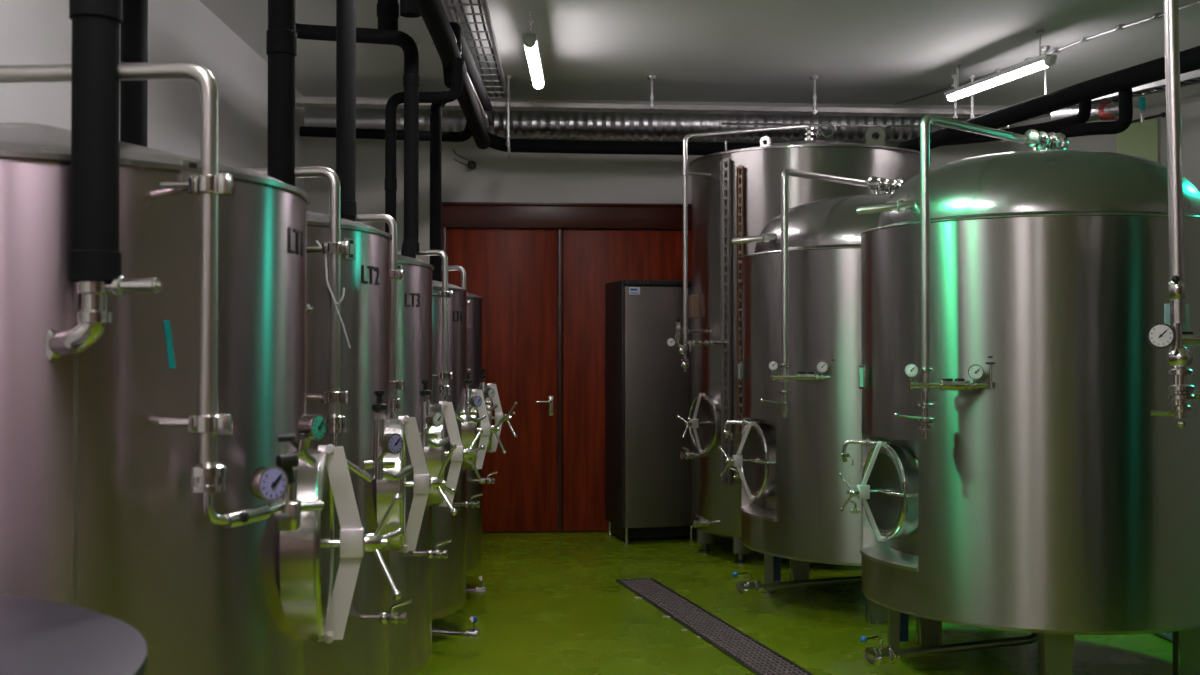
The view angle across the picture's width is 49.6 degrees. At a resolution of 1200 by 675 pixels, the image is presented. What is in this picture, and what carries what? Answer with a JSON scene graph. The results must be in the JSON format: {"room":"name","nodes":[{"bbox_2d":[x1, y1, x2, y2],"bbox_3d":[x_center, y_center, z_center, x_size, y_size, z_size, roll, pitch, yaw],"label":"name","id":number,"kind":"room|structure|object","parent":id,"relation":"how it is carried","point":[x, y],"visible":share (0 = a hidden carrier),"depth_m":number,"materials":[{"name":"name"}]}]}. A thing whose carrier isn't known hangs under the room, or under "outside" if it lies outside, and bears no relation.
{"room":"processing plant","nodes":[
{"label":"processing plant","id":0,"kind":"room"},
{"bbox_2d":[0,0,303,189],"bbox_3d":[-2.342,-0.245,3.598,0.150,3.500,13.595,0,-1,-1],"label":"wall","id":1,"kind":"structure","parent":0,"point":[32,32],"depth_m":7.14,"materials":[{"name":"white paint"}]},
{"bbox_2d":[199,0,1199,107],"bbox_3d":[3.013,-2.053,3.907,11.168,0.120,14.574,0,-1,0],"label":"ceiling","id":2,"kind":"structure","parent":0,"point":[750,51],"depth_m":8.67,"materials":[{"name":"paint"}]},
{"bbox_2d":[120,0,147,146],"bbox_3d":[-1.300,-1.205,3.632,0.072,1.560,0.072,0,-1,0],"label":"insulated pipe","id":3,"kind":"object","parent":2,"relation":"attached to","point":[134,25],"visible":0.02,"depth_m":3.60,"materials":[{"name":"black rubber"}]},
{"bbox_2d":[377,0,398,29],"bbox_3d":[-1.050,-1.733,6.437,0.110,0.450,0.110,0,-1,0],"label":"insulated pipe","id":4,"kind":"object","parent":2,"relation":"attached to","point":[387,10],"visible":0.87,"depth_m":6.39,"materials":[{"name":"black rubber"}]},
{"bbox_2d":[400,0,420,17],"bbox_3d":[-0.900,-1.746,6.177,0.100,0.430,0.100,0,-1,0],"label":"insulated pipe","id":5,"kind":"object","parent":2,"relation":"attached to","point":[408,8],"visible":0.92,"depth_m":6.13,"materials":[{"name":"black rubber"}]},
{"bbox_2d":[443,0,507,97],"bbox_3d":[-0.768,-1.877,7.643,0.260,0.160,4.269,0,-1,-1],"label":"cable tray","id":6,"kind":"object","parent":2,"relation":"hanging from","point":[450,7],"visible":0.66,"depth_m":7.94,"materials":[{"name":"grey metal"}]},
{"bbox_2d":[295,98,992,117],"bbox_3d":[0.350,-1.739,9.877,5.308,0.073,0.164,0,-1,-3],"label":"cable tray","id":7,"kind":"object","parent":6,"relation":"attached to","point":[299,102],"visible":0.68,"depth_m":9.85,"materials":[{"name":"grey metal"}]},
{"bbox_2d":[505,75,512,157],"bbox_3d":[-0.681,-1.640,9.700,0.070,0.593,0.198,0,-1,0],"label":"rod","id":8,"kind":"object","parent":2,"relation":"hanging from","point":[508,78],"visible":0.98,"depth_m":9.62,"materials":[{"name":"silver metal"}]},
{"bbox_2d":[414,0,490,148],"bbox_3d":[-0.762,-1.499,5.290,0.127,0.150,8.553,0,-1,-1],"label":"pipe","id":9,"kind":"object","parent":8,"relation":"hanging from","point":[433,13],"visible":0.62,"depth_m":6.66,"materials":[{"name":"black"}]},
{"bbox_2d":[299,121,472,141],"bbox_3d":[-1.442,-1.515,8.867,1.227,0.350,0.167,0,-1,0],"label":"insulated pipe","id":10,"kind":"object","parent":9,"relation":"attached to","point":[304,131],"visible":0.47,"depth_m":8.88,"materials":[{"name":"black rubber"}]},
{"bbox_2d":[432,32,491,126],"bbox_3d":[-0.857,-1.551,7.640,0.209,0.174,2.850,0,-1,0],"label":"conduit","id":11,"kind":"object","parent":9,"relation":"attached to","point":[487,115],"visible":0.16,"depth_m":8.78,"materials":[{"name":"black"}]},
{"bbox_2d":[443,22,492,110],"bbox_3d":[-0.809,-1.509,8.097,0.117,0.385,2.436,0,-1,-1],"label":"pipe","id":12,"kind":"object","parent":9,"relation":"attached to","point":[472,70],"visible":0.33,"depth_m":7.64,"materials":[{"name":"black"}]},
{"bbox_2d":[523,12,544,89],"bbox_3d":[-0.419,-1.828,8.318,0.083,0.241,1.336,0,-1,0],"label":"lamp","id":13,"kind":"object","parent":2,"relation":"hanging from","point":[530,40],"visible":1,"depth_m":8.04,"materials":[{"name":"white plastic"}]},
{"bbox_2d":[525,45,543,88],"bbox_3d":[-0.419,-1.748,8.317,0.072,0.079,1.300,0,-1,0],"label":"diffuser","id":14,"kind":"object","parent":13,"relation":"attached to","point":[532,51],"depth_m":8.25,"materials":[{"name":"white plastic"}]},
{"bbox_2d":[487,131,766,154],"bbox_3d":[0.692,-1.678,10.148,3.467,0.565,0.175,0,-1,-7],"label":"insulated pipe","id":15,"kind":"object","parent":2,"relation":"attached to","point":[497,143],"visible":0.52,"depth_m":10.03,"materials":[{"name":"black rubber"}]},
{"bbox_2d":[647,75,656,108],"bbox_3d":[0.385,-1.818,9.638,0.070,0.239,0.070,0,-1,0],"label":"rod","id":16,"kind":"object","parent":2,"relation":"hanging from","point":[651,78],"visible":1,"depth_m":9.63,"materials":[{"name":"silver metal"}]},
{"bbox_2d":[305,107,1018,141],"bbox_3d":[0.518,-1.673,10.134,5.568,0.266,0.393,0,-1,-3],"label":"ventilation duct","id":17,"kind":"object","parent":2,"relation":"hanging from","point":[523,124],"visible":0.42,"depth_m":10.09,"materials":[{"name":"metal"}]},
{"bbox_2d":[810,75,818,114],"bbox_3d":[1.591,-1.796,9.638,0.070,0.284,0.070,0,-1,0],"label":"rod","id":18,"kind":"object","parent":2,"relation":"hanging from","point":[814,78],"visible":1,"depth_m":9.63,"materials":[{"name":"silver metal"}]},
{"bbox_2d":[952,75,958,118],"bbox_3d":[2.629,-1.779,9.618,0.050,0.317,0.052,0,-1,0],"label":"rod","id":19,"kind":"object","parent":2,"relation":"hanging from","point":[954,77],"visible":0.86,"depth_m":9.61,"materials":[{"name":"grey metal"}]},
{"bbox_2d":[969,75,975,118],"bbox_3d":[2.755,-1.779,9.618,0.050,0.317,0.052,0,-1,0],"label":"rod","id":20,"kind":"object","parent":2,"relation":"hanging from","point":[972,77],"visible":0.94,"depth_m":9.61,"materials":[{"name":"grey metal"}]},
{"bbox_2d":[944,29,1056,101],"bbox_3d":[2.673,-1.820,8.763,0.074,0.252,1.322,0,-1,-14],"label":"lamp","id":21,"kind":"object","parent":2,"relation":"hanging from","point":[1047,60],"visible":1,"depth_m":8.63,"materials":[{"name":"white plastic"}]},
{"bbox_2d":[947,61,1046,100],"bbox_3d":[2.673,-1.733,8.762,0.064,0.076,1.286,0,-1,-14],"label":"diffuser","id":22,"kind":"object","parent":21,"relation":"attached to","point":[1028,67],"depth_m":8.71,"materials":[{"name":"white plastic"}]},
{"bbox_2d":[894,0,1199,104],"bbox_3d":[3.064,-1.934,8.784,0.106,0.022,3.985,0,-1,-18],"label":"conduit","id":23,"kind":"object","parent":2,"relation":"attached to","point":[1154,16],"visible":0.91,"depth_m":8.60,"materials":[{"name":"silver metal"}]},
{"bbox_2d":[1014,45,1199,123],"bbox_3d":[3.245,-1.707,8.111,0.199,0.491,2.548,0,-1,-18],"label":"cable tray","id":24,"kind":"object","parent":2,"relation":"hanging from","point":[1189,78],"visible":0.4,"depth_m":7.89,"materials":[{"name":"grey metal"}]},
{"bbox_2d":[1051,101,1133,121],"bbox_3d":[3.183,-1.451,8.417,0.123,0.128,0.520,0,-1,-40],"label":"duct","id":25,"kind":"object","parent":24,"relation":"attached to","point":[1104,111],"visible":0.62,"depth_m":8.33,"materials":[{"name":"silver metal"}]},
{"bbox_2d":[1139,93,1199,122],"bbox_3d":[4.339,-1.791,9.276,0.054,0.216,1.922,0,-1,-5],"label":"pipe","id":26,"kind":"object","parent":2,"relation":"attached to","point":[1143,111],"visible":0.92,"depth_m":10.08,"materials":[{"name":"metal"}]},
{"bbox_2d":[304,97,1166,531],"bbox_3d":[1.179,-0.177,10.709,7.429,3.500,0.130,0,-1,-4],"label":"wall","id":27,"kind":"structure","parent":0,"point":[496,177],"depth_m":10.54,"materials":[{"name":"paint"}]},
{"bbox_2d":[452,149,475,169],"bbox_3d":[-1.092,-1.433,10.448,0.205,0.178,0.108,0,-1,0],"label":"spout","id":28,"kind":"object","parent":27,"relation":"attached to","point":[471,165],"visible":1,"depth_m":10.43,"materials":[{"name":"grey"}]},
{"bbox_2d":[441,202,696,531],"bbox_3d":[-0.241,0.246,10.480,2.130,2.650,0.130,0,-1,-4],"label":"door","id":29,"kind":"structure","parent":27,"relation":"in","point":[514,272],"depth_m":10.47,"materials":[{"name":"red wood"}]},
{"bbox_2d":[1117,119,1157,162],"bbox_3d":[4.487,-1.226,10.855,0.340,1.200,0.030,0,-1,-4],"label":"board","id":30,"kind":"object","parent":27,"relation":"attached to","point":[1140,139],"visible":0.24,"depth_m":10.85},
{"bbox_2d":[1131,112,1165,122],"bbox_3d":[4.550,-1.827,10.820,0.335,0.102,0.044,0,-1,-6],"label":"rail","id":31,"kind":"object","parent":30,"relation":"attached to","point":[1163,114],"visible":0.94,"depth_m":10.82,"materials":[{"name":"grey metal"}]},
{"bbox_2d":[416,530,1180,674],"bbox_3d":[3.013,1.567,3.872,11.168,0.120,14.574,0,-1,0],"label":"floor","id":32,"kind":"structure","parent":0,"point":[554,603],"depth_m":6.91,"materials":[{"name":"green paint"}]},
{"bbox_2d":[0,595,146,674],"bbox_3d":[-1.100,0.916,1.441,1.126,1.135,1.126,0,-1,0],"label":"table","id":33,"kind":"object","parent":32,"relation":"on","point":[38,636],"visible":1,"depth_m":1.62,"materials":[{"name":"metal"}]},
{"bbox_2d":[0,62,403,674],"bbox_3d":[-1.113,0.517,2.745,1.379,1.959,1.176,0,-1,0],"label":"tank","id":34,"kind":"object","parent":32,"relation":"on","point":[160,476],"visible":0.98,"depth_m":2.33,"materials":[{"name":"metal"}]},
{"bbox_2d":[68,0,122,281],"bbox_3d":[-0.855,-1.046,2.210,0.085,1.905,0.085,0,-1,0],"label":"insulated pipe","id":35,"kind":"object","parent":34,"relation":"attached to","point":[94,255],"visible":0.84,"depth_m":2.17,"materials":[{"name":"black rubber"}]},
{"bbox_2d":[246,166,456,674],"bbox_3d":[-1.132,0.526,3.995,1.383,1.965,1.176,0,-1,0],"label":"tank","id":36,"kind":"object","parent":32,"relation":"on","point":[348,261],"visible":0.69,"depth_m":3.77,"materials":[{"name":"metal"}]},
{"bbox_2d":[266,0,296,185],"bbox_3d":[-0.859,-1.034,3.460,0.104,1.905,0.079,0,-1,0],"label":"insulated pipe","id":37,"kind":"object","parent":36,"relation":"attached to","point":[281,34],"visible":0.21,"depth_m":3.43,"materials":[{"name":"black rubber"}]},
{"bbox_2d":[356,214,484,674],"bbox_3d":[-1.150,0.541,5.185,1.386,1.958,1.176,0,-1,0],"label":"tank","id":38,"kind":"object","parent":32,"relation":"on","point":[410,343],"visible":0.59,"depth_m":4.97,"materials":[{"name":"metal"}]},
{"bbox_2d":[336,0,356,221],"bbox_3d":[-0.903,-1.023,4.650,0.086,1.905,0.076,0,-1,0],"label":"insulated pipe","id":39,"kind":"object","parent":38,"relation":"attached to","point":[345,9],"visible":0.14,"depth_m":4.62,"materials":[{"name":"black rubber"}]},
{"bbox_2d":[397,250,506,641],"bbox_3d":[-1.176,0.556,6.776,1.383,1.958,1.194,0,-1,0],"label":"tank","id":40,"kind":"object","parent":32,"relation":"on","point":[449,301],"visible":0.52,"depth_m":6.54,"materials":[{"name":"metal"}]},
{"bbox_2d":[296,23,419,258],"bbox_3d":[-1.223,-1.007,6.277,0.696,1.905,0.126,0,-1,0],"label":"insulated pipe","id":41,"kind":"object","parent":40,"relation":"attached to","point":[411,78],"visible":0.81,"depth_m":6.27,"materials":[{"name":"black rubber"}]},
{"bbox_2d":[385,57,462,232],"bbox_3d":[-0.888,-0.868,6.559,0.395,1.102,0.062,0,-1,-18],"label":"insulated pipe","id":42,"kind":"object","parent":40,"relation":"attached to","point":[455,91],"visible":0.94,"depth_m":6.49,"materials":[{"name":"black rubber"}]},
{"bbox_2d":[448,265,516,596],"bbox_3d":[-1.208,0.567,7.947,1.362,1.959,1.176,0,-1,11],"label":"tank","id":43,"kind":"object","parent":32,"relation":"on","point":[474,363],"visible":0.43,"depth_m":7.78,"materials":[{"name":"metal"}]},
{"bbox_2d":[430,91,446,281],"bbox_3d":[-0.950,-0.784,7.721,0.068,1.489,0.654,0,-1,-2],"label":"insulated pipe","id":44,"kind":"object","parent":43,"relation":"on","point":[436,108],"visible":0.64,"depth_m":7.41,"materials":[{"name":"black rubber"}]},
{"bbox_2d":[605,280,693,544],"bbox_3d":[0.393,0.567,10.122,0.579,2.000,0.593,0,-1,-14],"label":"cabinet","id":45,"kind":"object","parent":32,"relation":"on","point":[648,486],"visible":0.91,"depth_m":9.85,"materials":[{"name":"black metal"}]},
{"bbox_2d":[616,578,813,674],"bbox_3d":[0.884,1.518,5.661,0.239,0.012,5.428,0,-1,-14],"label":"floor drain","id":46,"kind":"object","parent":32,"relation":"on","point":[756,657],"visible":1,"depth_m":6.76,"materials":[{"name":"black metal"}]},
{"bbox_2d":[667,122,930,563],"bbox_3d":[1.527,-0.007,9.510,1.744,3.137,1.765,0,-1,16],"label":"storage tank","id":47,"kind":"object","parent":32,"relation":"on","point":[735,193],"visible":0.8,"depth_m":8.96,"materials":[{"name":"silver metal"}]},
{"bbox_2d":[898,46,1199,150],"bbox_3d":[2.692,-1.386,7.693,0.162,0.133,3.759,0,-1,-13],"label":"pipe","id":48,"kind":"object","parent":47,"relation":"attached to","point":[1151,71],"visible":0.8,"depth_m":7.45,"materials":[{"name":"black"}]},
{"bbox_2d":[943,100,1091,145],"bbox_3d":[2.561,-1.319,8.300,0.081,0.214,1.888,0,-1,-13],"label":"pipe","id":49,"kind":"object","parent":48,"relation":"attached to","point":[1084,112],"visible":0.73,"depth_m":7.76,"materials":[{"name":"black rubber"}]},
{"bbox_2d":[1054,88,1132,137],"bbox_3d":[2.748,-1.261,7.287,0.126,0.288,0.502,0,-1,-29],"label":"pipe","id":50,"kind":"object","parent":48,"relation":"attached to","point":[1125,100],"visible":0.95,"depth_m":7.13,"materials":[{"name":"black rubber"}]},
{"bbox_2d":[719,169,903,623],"bbox_3d":[1.565,0.292,7.668,1.753,2.503,1.603,0,-1,0],"label":"tank","id":51,"kind":"object","parent":32,"relation":"on","point":[798,371],"visible":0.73,"depth_m":7.09,"materials":[{"name":"silver metal"}]},
{"bbox_2d":[723,419,761,440],"bbox_3d":[0.831,0.540,7.595,0.225,0.126,0.053,0,-1,11],"label":"tap","id":52,"kind":"object","parent":51,"relation":"on","point":[743,422],"depth_m":7.60,"materials":[{"name":"silver metal"}]},
{"bbox_2d":[838,114,1199,674],"bbox_3d":[1.955,0.277,6.038,1.753,2.503,1.603,0,-1,0],"label":"tank","id":53,"kind":"object","parent":32,"relation":"on","point":[1018,473],"visible":0.98,"depth_m":5.34,"materials":[{"name":"silver metal"}]},
{"bbox_2d":[841,438,890,465],"bbox_3d":[1.221,0.525,5.965,0.225,0.126,0.053,0,-1,11],"label":"tap","id":54,"kind":"object","parent":53,"relation":"on","point":[868,441],"depth_m":5.97,"materials":[{"name":"silver metal"}]},
{"bbox_2d":[1153,632,1172,642],"bbox_3d":[3.040,1.521,5.961,0.314,0.012,1.562,0,-1,-1],"label":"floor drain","id":55,"kind":"object","parent":32,"relation":"on","point":[1167,636],"visible":0.3,"depth_m":6.65,"materials":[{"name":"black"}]},
{"bbox_2d":[1147,0,1199,427],"bbox_3d":[2.771,-0.241,3.876,1.678,3.496,1.599,1,-1,-43],"label":"pipe","id":56,"kind":"object","parent":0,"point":[1166,334],"visible":1,"depth_m":3.89,"materials":[{"name":"grey metal"}]},
{"bbox_2d":[1181,100,1199,192],"bbox_3d":[6.663,-0.243,3.849,0.145,3.500,14.588,0,-1,-14],"label":"wall","id":57,"kind":"structure","parent":0,"point":[1190,112],"depth_m":10.65,"materials":[{"name":"paint"}]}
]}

